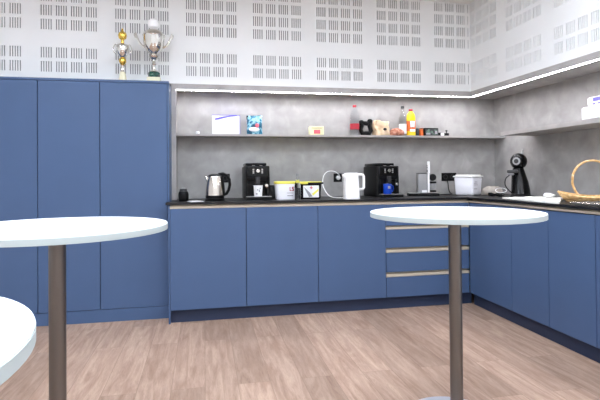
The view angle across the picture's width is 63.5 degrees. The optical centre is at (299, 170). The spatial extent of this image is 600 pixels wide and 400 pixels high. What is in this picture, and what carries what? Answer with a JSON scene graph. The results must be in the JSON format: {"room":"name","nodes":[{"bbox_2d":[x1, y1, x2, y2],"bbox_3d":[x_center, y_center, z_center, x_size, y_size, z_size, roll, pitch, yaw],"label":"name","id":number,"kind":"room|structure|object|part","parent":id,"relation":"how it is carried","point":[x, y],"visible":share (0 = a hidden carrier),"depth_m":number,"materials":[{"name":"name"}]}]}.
{"room":"office break room","nodes":[
{"label":"office break room","id":0,"kind":"room"},
{"bbox_2d":[171,88,177,199],"bbox_3d":[-1.139,-0.231,4.408,0.039,0.993,0.204,0,-1,-11],"label":"wall","id":1,"kind":"structure","parent":0,"point":[173,91],"depth_m":4.31,"materials":[{"name":"concrete"}]},
{"bbox_2d":[0,0,470,91],"bbox_3d":[-1.004,-0.218,4.357,6.530,2.878,0.050,0,-1,-11],"label":"wall","id":2,"kind":"structure","parent":0,"point":[358,44],"depth_m":4.45,"materials":[{"name":"white paint"}]},
{"bbox_2d":[171,83,470,95],"bbox_3d":[0.303,-0.758,4.618,2.957,0.044,0.041,0,-1,-11],"label":"trim","id":3,"kind":"structure","parent":2,"relation":"attached to","point":[173,86],"depth_m":4.57,"materials":[{"name":"concrete"}]},
{"bbox_2d":[176,89,471,97],"bbox_3d":[0.315,-0.733,4.616,2.902,0.015,0.034,0,-1,-11],"label":"light strip","id":4,"kind":"object","parent":2,"relation":"attached to","point":[176,89],"visible":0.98,"depth_m":4.58,"materials":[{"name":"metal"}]},
{"bbox_2d":[195,90,451,96],"bbox_3d":[0.305,-0.731,4.611,2.880,0.008,0.022,0,-1,-11],"label":"diffuser","id":5,"kind":"object","parent":4,"relation":"attached to","point":[195,90],"depth_m":4.59,"materials":[{"name":"white plastic"}]},
{"bbox_2d":[0,285,599,399],"bbox_3d":[-0.386,1.202,1.033,6.630,0.050,7.280,0,-1,-11],"label":"floor","id":6,"kind":"structure","parent":0,"point":[391,353],"depth_m":3.05,"materials":[{"name":"brown wood"}]},
{"bbox_2d":[0,297,35,384],"bbox_3d":[-0.727,0.697,0.503,0.800,0.955,0.800,0,-1,-11],"label":"bar table","id":7,"kind":"object","parent":6,"relation":"on","point":[17,322],"visible":1,"depth_m":0.64,"materials":[{"name":"white laminate"}]},
{"bbox_2d":[0,76,37,326],"bbox_3d":[-2.569,0.252,3.860,0.980,1.954,0.300,0,-1,-11],"label":"tall cabinet","id":8,"kind":"object","parent":6,"relation":"on","point":[18,95],"visible":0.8,"depth_m":3.78,"materials":[{"name":"blue laminate"}]},
{"bbox_3d":[-2.578,-0.716,3.871,0.980,0.018,0.300,0,-1,-11],"label":"panel","id":9,"kind":"part","parent":8,"relation":"part of","materials":[{"name":"blue laminate"}]},
{"bbox_2d":[0,217,167,399],"bbox_3d":[-0.906,0.699,1.813,0.800,0.983,0.800,0,-1,-11],"label":"bar table","id":10,"kind":"object","parent":6,"relation":"on","point":[54,233],"visible":1,"depth_m":1.79,"materials":[{"name":"white laminate"}]},
{"bbox_2d":[37,77,171,325],"bbox_3d":[-1.597,0.246,4.052,1.002,1.954,0.302,0,-1,-11],"label":"tall cabinet","id":11,"kind":"object","parent":6,"relation":"on","point":[104,145],"visible":0.91,"depth_m":3.91,"materials":[{"name":"blue laminate"}]},
{"bbox_3d":[-1.835,0.205,3.863,0.456,1.828,0.020,0,-1,-11],"label":"door","id":12,"kind":"part","parent":11,"relation":"part of","materials":[{"name":"blue laminate"}]},
{"bbox_3d":[-1.606,-0.722,4.064,1.002,0.018,0.300,0,-1,-11],"label":"panel","id":13,"kind":"part","parent":11,"relation":"part of","materials":[{"name":"blue laminate"}]},
{"bbox_2d":[113,28,131,79],"bbox_3d":[-1.487,-0.961,4.065,0.112,0.458,0.112,-1,-1,35],"label":"trophy","id":14,"kind":"object","parent":11,"relation":"on","point":[122,49],"visible":0.94,"depth_m":4.04,"materials":[{"name":"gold metal"}]},
{"bbox_2d":[115,43,129,57],"bbox_3d":[-1.487,-1.001,4.066,0.112,0.118,0.112,0,-1,-11],"label":"cup","id":15,"kind":"object","parent":14,"relation":"on","point":[122,49],"depth_m":4.03,"materials":[{"name":"silver metal"}]},
{"bbox_3d":[-1.350,0.201,3.960,0.521,1.828,0.020,0,-1,-11],"label":"door","id":16,"kind":"part","parent":11,"relation":"part of","materials":[{"name":"blue laminate"}]},
{"bbox_2d":[133,18,173,80],"bbox_3d":[-1.239,-1.010,4.115,0.284,0.552,0.191,-1,-1,21],"label":"trophy","id":17,"kind":"object","parent":11,"relation":"on","point":[153,38],"visible":0.97,"depth_m":4.07,"materials":[{"name":"silver metal"}]},
{"bbox_3d":[-1.355,-1.096,4.093,0.098,0.133,0.020,0,-1,-11],"label":"handle","id":18,"kind":"part","parent":17,"relation":"part of","materials":[{"name":"silver metal"}]},
{"bbox_2d":[142,32,164,53],"bbox_3d":[-1.240,-1.065,4.116,0.191,0.169,0.191,0,-1,-11],"label":"cup","id":19,"kind":"object","parent":17,"relation":"on","point":[153,42],"depth_m":4.05,"materials":[{"name":"silver metal"}]},
{"bbox_3d":[-1.238,-0.906,4.114,0.089,0.152,0.089,0,-1,-11],"label":"stem","id":20,"kind":"part","parent":17,"relation":"part of","materials":[{"name":"silver metal"}]},
{"bbox_3d":[-1.240,-1.171,4.117,0.174,0.046,0.174,0,-1,-11],"label":"lid","id":21,"kind":"part","parent":17,"relation":"part of","materials":[{"name":"silver metal"}]},
{"bbox_3d":[-1.124,-1.098,4.139,0.098,0.133,0.020,0,-1,-11],"label":"handle","id":22,"kind":"part","parent":17,"relation":"part of","materials":[{"name":"silver metal"}]},
{"bbox_3d":[-1.112,0.251,4.148,0.012,1.936,0.302,0,-1,-11],"label":"panel","id":23,"kind":"part","parent":11,"relation":"part of","materials":[{"name":"blue laminate"}]},
{"bbox_2d":[168,204,246,323],"bbox_3d":[-0.797,0.748,4.190,0.614,0.938,0.620,0,-1,-11],"label":"base cabinet","id":24,"kind":"object","parent":6,"relation":"on","point":[207,242],"visible":0.91,"depth_m":3.89,"materials":[{"name":"blue laminate"}]},
{"bbox_3d":[-1.091,0.750,4.131,0.014,0.938,0.620,0,-1,-11],"label":"panel","id":25,"kind":"part","parent":24,"relation":"part of","materials":[{"name":"blue laminate"}]},
{"bbox_2d":[246,202,317,317],"bbox_3d":[-0.201,0.744,4.308,0.600,0.938,0.620,0,-1,-11],"label":"base cabinet","id":26,"kind":"object","parent":6,"relation":"on","point":[282,238],"visible":0.89,"depth_m":4.00,"materials":[{"name":"blue laminate"}]},
{"bbox_2d":[317,201,385,312],"bbox_3d":[0.387,0.740,4.425,0.600,0.938,0.620,0,-1,-11],"label":"base cabinet","id":27,"kind":"object","parent":6,"relation":"on","point":[351,243],"visible":0.88,"depth_m":4.12,"materials":[{"name":"blue wood"}]},
{"bbox_2d":[384,199,471,308],"bbox_3d":[1.087,0.735,4.564,0.826,0.938,0.620,0,-1,-11],"label":"base cabinet","id":28,"kind":"object","parent":6,"relation":"on","point":[417,257],"visible":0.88,"depth_m":4.25,"materials":[{"name":"blue wood"}]},
{"bbox_3d":[1.121,0.386,4.269,0.781,0.183,0.020,0,-1,-11],"label":"drawer","id":29,"kind":"part","parent":28,"relation":"part of","materials":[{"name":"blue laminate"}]},
{"bbox_3d":[1.125,0.796,4.265,0.781,0.165,0.020,0,-1,-11],"label":"drawer","id":30,"kind":"part","parent":28,"relation":"part of","materials":[{"name":"blue laminate"}]},
{"bbox_3d":[1.123,0.591,4.267,0.781,0.157,0.020,0,-1,-11],"label":"drawer","id":31,"kind":"part","parent":28,"relation":"part of","materials":[{"name":"blue laminate"}]},
{"bbox_3d":[1.127,1.009,4.262,0.781,0.171,0.020,0,-1,-11],"label":"drawer","id":32,"kind":"part","parent":28,"relation":"part of","materials":[{"name":"blue laminate"}]},
{"bbox_2d":[370,206,547,399],"bbox_3d":[0.744,0.690,2.316,0.800,0.983,0.800,0,-1,-11],"label":"bar table","id":33,"kind":"object","parent":6,"relation":"on","point":[454,217],"visible":1,"depth_m":2.29,"materials":[{"name":"white laminate"}]},
{"bbox_2d":[469,200,516,323],"bbox_3d":[1.876,0.722,4.097,0.620,0.938,0.603,0,-1,-11],"label":"base cabinet","id":34,"kind":"object","parent":6,"relation":"on","point":[490,245],"visible":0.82,"depth_m":4.00,"materials":[{"name":"blue wood"}]},
{"bbox_2d":[511,203,599,362],"bbox_3d":[2.015,0.713,3.399,0.620,0.938,0.821,0,-1,-11],"label":"base cabinet","id":35,"kind":"object","parent":6,"relation":"on","point":[554,297],"visible":0.94,"depth_m":3.25,"materials":[{"name":"blue wood"}]},
{"bbox_3d":[1.680,0.681,3.542,0.020,0.800,0.406,0,-1,-11],"label":"door","id":36,"kind":"part","parent":35,"relation":"part of","materials":[{"name":"blue laminate"}]},
{"bbox_3d":[1.760,0.676,3.139,0.020,0.800,0.405,0,-1,-11],"label":"door","id":37,"kind":"part","parent":35,"relation":"part of","materials":[{"name":"blue laminate"}]},
{"bbox_2d":[595,212,599,348],"bbox_3d":[2.174,0.702,2.596,0.620,0.938,0.816,0,-1,-11],"label":"base cabinet","id":38,"kind":"object","parent":6,"relation":"on","point":[597,214],"visible":0.97,"depth_m":2.92,"materials":[{"name":"blue wood"}]},
{"bbox_2d":[165,194,599,209],"bbox_3d":[0.724,0.245,3.376,3.325,0.018,2.939,0,-1,-11],"label":"countertop","id":39,"kind":"structure","parent":38,"relation":"on","point":[563,203],"depth_m":4.07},
{"bbox_2d":[178,188,188,200],"bbox_3d":[-0.981,0.203,4.084,0.086,0.114,0.086,0,-1,-11],"label":"canister","id":40,"kind":"object","parent":39,"relation":"on","point":[183,195],"visible":0.97,"depth_m":4.05,"materials":[{"name":"black plastic"}]},
{"bbox_2d":[205,172,230,200],"bbox_3d":[-0.704,0.138,4.092,0.203,0.241,0.167,-1,-1,30],"label":"electric kettle","id":41,"kind":"object","parent":39,"relation":"on","point":[215,187],"visible":0.99,"depth_m":4.05,"materials":[{"name":"silver metal"}]},
{"bbox_3d":[-0.636,0.118,4.105,0.111,0.203,0.030,0,-1,-3],"label":"handle","id":42,"kind":"part","parent":41,"relation":"part of","materials":[{"name":"black plastic"}]},
{"bbox_2d":[242,163,271,199],"bbox_3d":[-0.391,0.097,4.371,0.224,0.322,0.440,0,-1,-11],"label":"coffee machine","id":43,"kind":"object","parent":39,"relation":"on","point":[252,173],"visible":1,"depth_m":4.23,"materials":[{"name":"black plastic"}]},
{"bbox_3d":[-0.416,-0.050,4.429,0.184,0.026,0.300,0,-1,-11],"label":"hopper lid","id":44,"kind":"part","parent":43,"relation":"part of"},
{"bbox_3d":[-0.369,0.090,4.231,0.040,0.068,0.053,0,-1,-11],"label":"spout","id":45,"kind":"part","parent":43,"relation":"part of","materials":[{"name":"grey plastic"}]},
{"bbox_2d":[253,185,262,195],"bbox_3d":[-0.360,0.177,4.177,0.082,0.093,0.082,0,-1,-11],"label":"paper cup","id":46,"kind":"object","parent":43,"relation":"on","point":[257,188],"visible":0.98,"depth_m":4.14,"materials":[{"name":"white paper"}]},
{"bbox_3d":[-0.368,0.014,4.223,0.172,0.085,0.005,0,-1,-11],"label":"control panel","id":47,"kind":"part","parent":43,"relation":"part of","materials":[{"name":"black plastic"}]},
{"bbox_2d":[245,197,271,199],"bbox_3d":[-0.357,0.243,4.202,0.224,0.026,0.100,0,-1,-11],"label":"drip tray","id":48,"kind":"object","parent":43,"relation":"on","point":[247,198],"depth_m":4.15,"materials":[{"name":"black plastic"}]},
{"bbox_2d":[270,185,274,198],"bbox_3d":[-0.252,0.197,4.417,0.062,0.122,0.062,0,-1,-11],"label":"box","id":49,"kind":"object","parent":39,"relation":"on","point":[272,187],"visible":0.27,"depth_m":4.39,"materials":[{"name":"black cardboard"}]},
{"bbox_2d":[274,181,294,199],"bbox_3d":[-0.125,0.176,4.269,0.206,0.157,0.182,0,-1,-11],"label":"tub","id":50,"kind":"object","parent":39,"relation":"on","point":[284,190],"visible":0.81,"depth_m":4.19,"materials":[{"name":"plastic"}]},
{"bbox_3d":[-0.125,0.109,4.270,0.206,0.022,0.182,0,-1,-11],"label":"lid","id":51,"kind":"part","parent":50,"relation":"part of","materials":[{"name":"yellow plastic"}]},
{"bbox_2d":[295,173,300,199],"bbox_3d":[-0.020,0.140,4.138,0.052,0.225,0.052,0,-1,-11],"label":"bottle","id":52,"kind":"object","parent":39,"relation":"on","point":[297,182],"visible":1,"depth_m":4.12,"materials":[{"name":"glass"}]},
{"bbox_2d":[300,181,322,198],"bbox_3d":[0.083,0.177,4.320,0.214,0.152,0.174,0,-1,-11],"label":"tub","id":53,"kind":"object","parent":39,"relation":"on","point":[309,189],"visible":0.78,"depth_m":4.24,"materials":[{"name":"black plastic"}]},
{"bbox_3d":[0.082,0.111,4.322,0.212,0.020,0.172,0,-1,-11],"label":"lid","id":54,"kind":"part","parent":53,"relation":"part of","materials":[{"name":"yellow plastic"}]},
{"bbox_2d":[322,171,342,197],"bbox_3d":[0.312,0.128,4.522,0.200,0.251,0.553,0,-1,-3],"label":"power cable","id":55,"kind":"object","parent":39,"relation":"on","point":[338,177],"visible":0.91,"depth_m":4.62,"materials":[{"name":"white plastic"}]},
{"bbox_2d":[342,173,364,198],"bbox_3d":[0.464,0.135,4.193,0.209,0.226,0.124,0,-1,-11],"label":"electric kettle","id":56,"kind":"object","parent":39,"relation":"on","point":[351,190],"visible":0.99,"depth_m":4.14,"materials":[{"name":"white plastic"}]},
{"bbox_3d":[0.526,0.102,4.206,0.081,0.151,0.025,0,-1,-11],"label":"handle","id":57,"kind":"part","parent":56,"relation":"part of","materials":[{"name":"white plastic"}]},
{"bbox_2d":[364,163,403,197],"bbox_3d":[0.787,0.093,4.622,0.220,0.316,0.431,0,-1,-15],"label":"coffee machine","id":58,"kind":"object","parent":39,"relation":"on","point":[376,174],"visible":0.98,"depth_m":4.50,"materials":[{"name":"black plastic"}]},
{"bbox_3d":[0.760,-0.051,4.678,0.180,0.026,0.294,0,-1,-15],"label":"hopper lid","id":59,"kind":"part","parent":58,"relation":"part of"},
{"bbox_3d":[0.817,0.086,4.486,0.039,0.067,0.052,0,-1,-15],"label":"spout","id":60,"kind":"part","parent":58,"relation":"part of","materials":[{"name":"grey plastic"}]},
{"bbox_2d":[383,184,393,193],"bbox_3d":[0.802,0.171,4.425,0.078,0.092,0.097,-1,-1,34],"label":"mug","id":61,"kind":"object","parent":58,"relation":"on","point":[387,188],"visible":1,"depth_m":4.38,"materials":[{"name":"ceramic"}]},
{"bbox_3d":[0.819,0.011,4.479,0.169,0.083,0.005,0,-1,-15],"label":"control panel","id":62,"kind":"part","parent":58,"relation":"part of","materials":[{"name":"black plastic"}]},
{"bbox_2d":[377,194,403,197],"bbox_3d":[0.831,0.235,4.459,0.220,0.026,0.098,0,-1,-15],"label":"drip tray","id":63,"kind":"object","parent":58,"relation":"on","point":[378,195],"depth_m":4.41,"materials":[{"name":"black plastic"}]},
{"bbox_2d":[407,161,439,195],"bbox_3d":[1.192,0.082,4.718,0.290,0.332,0.190,-1,-1,6],"label":"machine","id":64,"kind":"object","parent":39,"relation":"on","point":[423,183],"visible":1,"depth_m":4.66,"materials":[{"name":"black plastic"}]},
{"bbox_3d":[1.242,0.066,4.712,0.022,0.302,0.132,-1,-1,6],"label":"plate","id":65,"kind":"part","parent":64,"relation":"part of","materials":[{"name":"white plastic"}]},
{"bbox_2d":[453,175,482,195],"bbox_3d":[1.649,0.144,4.748,0.230,0.200,0.216,0,-1,-43],"label":"bucket","id":66,"kind":"object","parent":39,"relation":"on","point":[470,185],"visible":1,"depth_m":4.67,"materials":[{"name":"plastic"}]},
{"bbox_3d":[1.643,0.056,4.744,0.216,0.024,0.216,0,-1,-43],"label":"lid","id":67,"kind":"part","parent":66,"relation":"part of","materials":[{"name":"white plastic"}]},
{"bbox_2d":[481,185,503,194],"bbox_3d":[1.922,0.197,4.847,0.218,0.092,0.129,-1,-1,17],"label":"plastic bag","id":68,"kind":"object","parent":39,"relation":"on","point":[486,189],"visible":0.77,"depth_m":4.81,"materials":[{"name":"beige plastic"}]},
{"bbox_2d":[488,188,506,196],"bbox_3d":[1.790,0.200,4.400,0.160,0.081,0.107,-1,-1,23],"label":"power cable","id":69,"kind":"object","parent":39,"relation":"on","point":[499,194],"visible":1,"depth_m":4.39,"materials":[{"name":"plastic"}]},
{"bbox_2d":[504,149,530,196],"bbox_3d":[1.895,0.025,4.225,0.213,0.421,0.207,-1,-1,24],"label":"machine","id":70,"kind":"object","parent":39,"relation":"on","point":[520,187],"visible":1,"depth_m":4.18,"materials":[{"name":"black plastic"}]},
{"bbox_3d":[1.842,0.011,4.206,0.089,0.029,0.126,-1,-1,24],"label":"brew arm","id":71,"kind":"part","parent":70,"relation":"part of","materials":[{"name":"grey plastic"}]},
{"bbox_2d":[502,196,562,203],"bbox_3d":[1.884,0.218,3.681,0.405,0.021,0.884,0,-1,-4],"label":"dish towel","id":72,"kind":"object","parent":39,"relation":"on","point":[554,200],"visible":0.97,"depth_m":3.64,"materials":[{"name":"white fabric"}]},
{"bbox_2d":[544,193,555,197],"bbox_3d":[1.914,0.193,3.726,0.096,0.038,0.065,0,-1,-28],"label":"paper towel","id":73,"kind":"object","parent":72,"relation":"on","point":[548,195],"visible":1,"depth_m":3.70,"materials":[{"name":"white paper"}]},
{"bbox_2d":[557,159,599,201],"bbox_3d":[2.083,0.074,3.450,0.454,0.302,0.321,-1,-1,28],"label":"wicker basket","id":74,"kind":"object","parent":39,"relation":"on","point":[569,197],"visible":0.94,"depth_m":3.46,"materials":[{"name":"beige wicker"}]},
{"bbox_3d":[2.080,0.062,3.452,0.266,0.278,0.020,-1,-1,31],"label":"handle","id":75,"kind":"part","parent":74,"relation":"part of","materials":[{"name":"wicker"}]},
{"bbox_2d":[570,201,599,206],"bbox_3d":[2.080,0.211,2.958,0.519,0.018,0.568,0,-1,-11],"label":"tray","id":76,"kind":"object","parent":39,"relation":"on","point":[585,203],"visible":1,"depth_m":3.10,"materials":[{"name":"metal"}]},
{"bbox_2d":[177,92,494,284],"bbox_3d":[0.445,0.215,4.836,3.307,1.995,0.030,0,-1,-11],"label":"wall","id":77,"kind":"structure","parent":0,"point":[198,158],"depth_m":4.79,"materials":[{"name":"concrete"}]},
{"bbox_2d":[221,174,229,182],"bbox_3d":[-0.707,0.076,4.587,0.085,0.084,0.012,0,-1,-11],"label":"wall socket","id":78,"kind":"object","parent":77,"relation":"attached to","point":[225,178],"visible":0.41,"depth_m":4.59,"materials":[{"name":"black plastic"}]},
{"bbox_2d":[334,173,341,181],"bbox_3d":[0.374,0.074,4.802,0.085,0.084,0.012,0,-1,-11],"label":"wall socket","id":79,"kind":"object","parent":77,"relation":"attached to","point":[335,174],"visible":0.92,"depth_m":4.80,"materials":[{"name":"black plastic"}]},
{"bbox_2d":[176,134,504,138],"bbox_3d":[0.480,-0.326,4.737,3.265,0.020,0.190,0,-1,-11],"label":"wall shelf","id":80,"kind":"object","parent":77,"relation":"attached to","point":[177,135],"visible":1,"depth_m":4.65,"materials":[{"name":"concrete"}]},
{"bbox_2d":[212,115,239,133],"bbox_3d":[-0.686,-0.418,4.497,0.254,0.180,0.062,0,-1,-11],"label":"carton","id":81,"kind":"object","parent":80,"relation":"on","point":[221,124],"visible":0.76,"depth_m":4.47,"materials":[{"name":"white cardboard"}]},
{"bbox_2d":[246,115,261,133],"bbox_3d":[-0.427,-0.424,4.546,0.154,0.188,0.079,0,-1,-17],"label":"snack bag","id":82,"kind":"object","parent":80,"relation":"on","point":[254,123],"visible":0.97,"depth_m":4.52,"materials":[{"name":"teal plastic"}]},
{"bbox_3d":[-0.427,-0.381,4.517,0.098,0.044,0.024,0,-1,-17],"label":"pale panel","id":83,"kind":"part","parent":82,"relation":"part of","materials":[{"name":"white plastic"}]},
{"bbox_2d":[308,126,323,134],"bbox_3d":[0.155,-0.378,4.663,0.136,0.087,0.092,0,-1,-8],"label":"box","id":84,"kind":"object","parent":80,"relation":"on","point":[313,130],"visible":0.86,"depth_m":4.62,"materials":[{"name":"beige cardboard"}]},
{"bbox_2d":[350,105,358,134],"bbox_3d":[0.534,-0.487,4.740,0.091,0.300,0.091,0,-1,-11],"label":"water bottle","id":85,"kind":"object","parent":80,"relation":"on","point":[354,116],"visible":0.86,"depth_m":4.71,"materials":[{"name":"clear plastic"}]},
{"bbox_2d":[359,119,372,134],"bbox_3d":[0.645,-0.422,4.762,0.148,0.166,0.060,0,-1,-11],"label":"cup holder","id":86,"kind":"object","parent":80,"relation":"on","point":[368,123],"visible":1,"depth_m":4.74,"materials":[{"name":"black plastic"}]},
{"bbox_2d":[372,120,388,134],"bbox_3d":[0.799,-0.418,4.791,0.167,0.158,0.117,0,-1,-11],"label":"paper bag","id":87,"kind":"object","parent":80,"relation":"on","point":[379,127],"visible":0.89,"depth_m":4.75,"materials":[{"name":"beige paper"}]},
{"bbox_2d":[389,128,403,134],"bbox_3d":[0.948,-0.376,4.770,0.149,0.070,0.101,0,-1,-11],"label":"pack","id":88,"kind":"object","parent":80,"relation":"on","point":[394,131],"visible":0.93,"depth_m":4.73},
{"bbox_2d":[399,106,406,134],"bbox_3d":[1.024,-0.489,4.838,0.077,0.298,0.077,0,-1,-11],"label":"glass bottle","id":89,"kind":"object","parent":80,"relation":"on","point":[402,120],"visible":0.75,"depth_m":4.81,"materials":[{"name":"clear glass"}]},
{"bbox_2d":[406,109,415,134],"bbox_3d":[1.110,-0.476,4.854,0.091,0.270,0.092,0,-1,-11],"label":"juice bottle","id":90,"kind":"object","parent":80,"relation":"on","point":[411,123],"visible":0.84,"depth_m":4.82,"materials":[{"name":"yellow plastic"}]},
{"bbox_2d":[410,121,414,131],"bbox_3d":[1.117,-0.434,4.811,0.056,0.105,0.007,0,-1,-11],"label":"print","id":91,"kind":"object","parent":90,"relation":"attached to","point":[412,123],"depth_m":4.81,"materials":[{"name":"white paper"}]},
{"bbox_2d":[423,128,437,135],"bbox_3d":[1.310,-0.382,4.892,0.148,0.080,0.082,0,-1,-11],"label":"box","id":92,"kind":"object","parent":80,"relation":"on","point":[426,131],"visible":0.8,"depth_m":4.85,"materials":[{"name":"black plastic"}]},
{"bbox_3d":[1.316,-0.383,4.853,0.134,0.056,0.002,0,-1,-11],"label":"printed panel","id":93,"kind":"part","parent":92,"relation":"part of","materials":[{"name":"multicoloured cardboard"}]},
{"bbox_2d":[441,173,455,180],"bbox_3d":[1.547,0.069,5.034,0.166,0.084,0.012,0,-1,-11],"label":"wall socket","id":94,"kind":"object","parent":77,"relation":"attached to","point":[445,176],"visible":0.96,"depth_m":5.03,"materials":[{"name":"black plastic"}]},
{"bbox_2d":[177,60,599,98],"bbox_3d":[0.729,-0.768,3.371,3.307,0.017,2.980,0,-1,-11],"label":"ceiling","id":95,"kind":"structure","parent":0,"point":[592,67],"depth_m":4.41,"materials":[{"name":"paint"}]},
{"bbox_2d":[392,0,474,4],"bbox_3d":[-0.412,-1.726,1.067,6.630,0.050,7.280,0,-1,-11],"label":"ceiling","id":96,"kind":"structure","parent":0,"point":[467,2],"depth_m":4.82,"materials":[{"name":"paint"}]},
{"bbox_2d":[470,0,599,90],"bbox_3d":[2.583,-0.283,1.562,0.400,2.878,6.922,0,-1,-11],"label":"wall","id":97,"kind":"structure","parent":0,"point":[509,39],"depth_m":4.04,"materials":[{"name":"white paint"}]},
{"bbox_2d":[471,51,599,95],"bbox_3d":[2.007,-0.786,3.520,0.041,0.044,2.776,0,-1,-11],"label":"trim","id":98,"kind":"structure","parent":97,"relation":"attached to","point":[594,55],"depth_m":3.86,"materials":[{"name":"metal"}]},
{"bbox_2d":[471,57,599,96],"bbox_3d":[1.999,-0.761,3.542,0.034,0.015,2.781,0,-1,-11],"label":"light strip","id":99,"kind":"object","parent":97,"relation":"attached to","point":[595,59],"visible":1,"depth_m":3.86,"materials":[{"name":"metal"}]},
{"bbox_2d":[494,71,599,196],"bbox_3d":[2.371,0.185,3.699,0.030,1.995,3.010,0,-1,-11],"label":"wall","id":100,"kind":"structure","parent":0,"point":[552,159],"depth_m":4.32,"materials":[{"name":"concrete"}]},
{"bbox_2d":[500,117,599,135],"bbox_3d":[2.243,-0.350,3.356,0.347,0.035,2.332,0,-1,-11],"label":"wall shelf","id":101,"kind":"object","parent":100,"relation":"attached to","point":[592,123],"visible":1,"depth_m":3.88,"materials":[{"name":"concrete"}]},
{"bbox_2d":[582,105,599,119],"bbox_3d":[2.237,-0.419,3.451,0.182,0.105,0.420,0,-1,-11],"label":"pack","id":102,"kind":"object","parent":101,"relation":"on","point":[590,112],"visible":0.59,"depth_m":3.55,"materials":[{"name":"white paper"}]},
{"bbox_2d":[588,96,599,105],"bbox_3d":[2.244,-0.506,3.413,0.172,0.066,0.400,0,-1,-11],"label":"pack","id":103,"kind":"object","parent":102,"relation":"on","point":[592,101],"visible":0.96,"depth_m":3.53,"materials":[{"name":"white paper"}]},
{"bbox_2d":[592,96,599,104],"bbox_3d":[2.168,-0.505,3.375,0.006,0.050,0.335,0,-1,-11],"label":"print","id":104,"kind":"object","parent":103,"relation":"attached to","point":[595,100],"depth_m":3.51}
]}

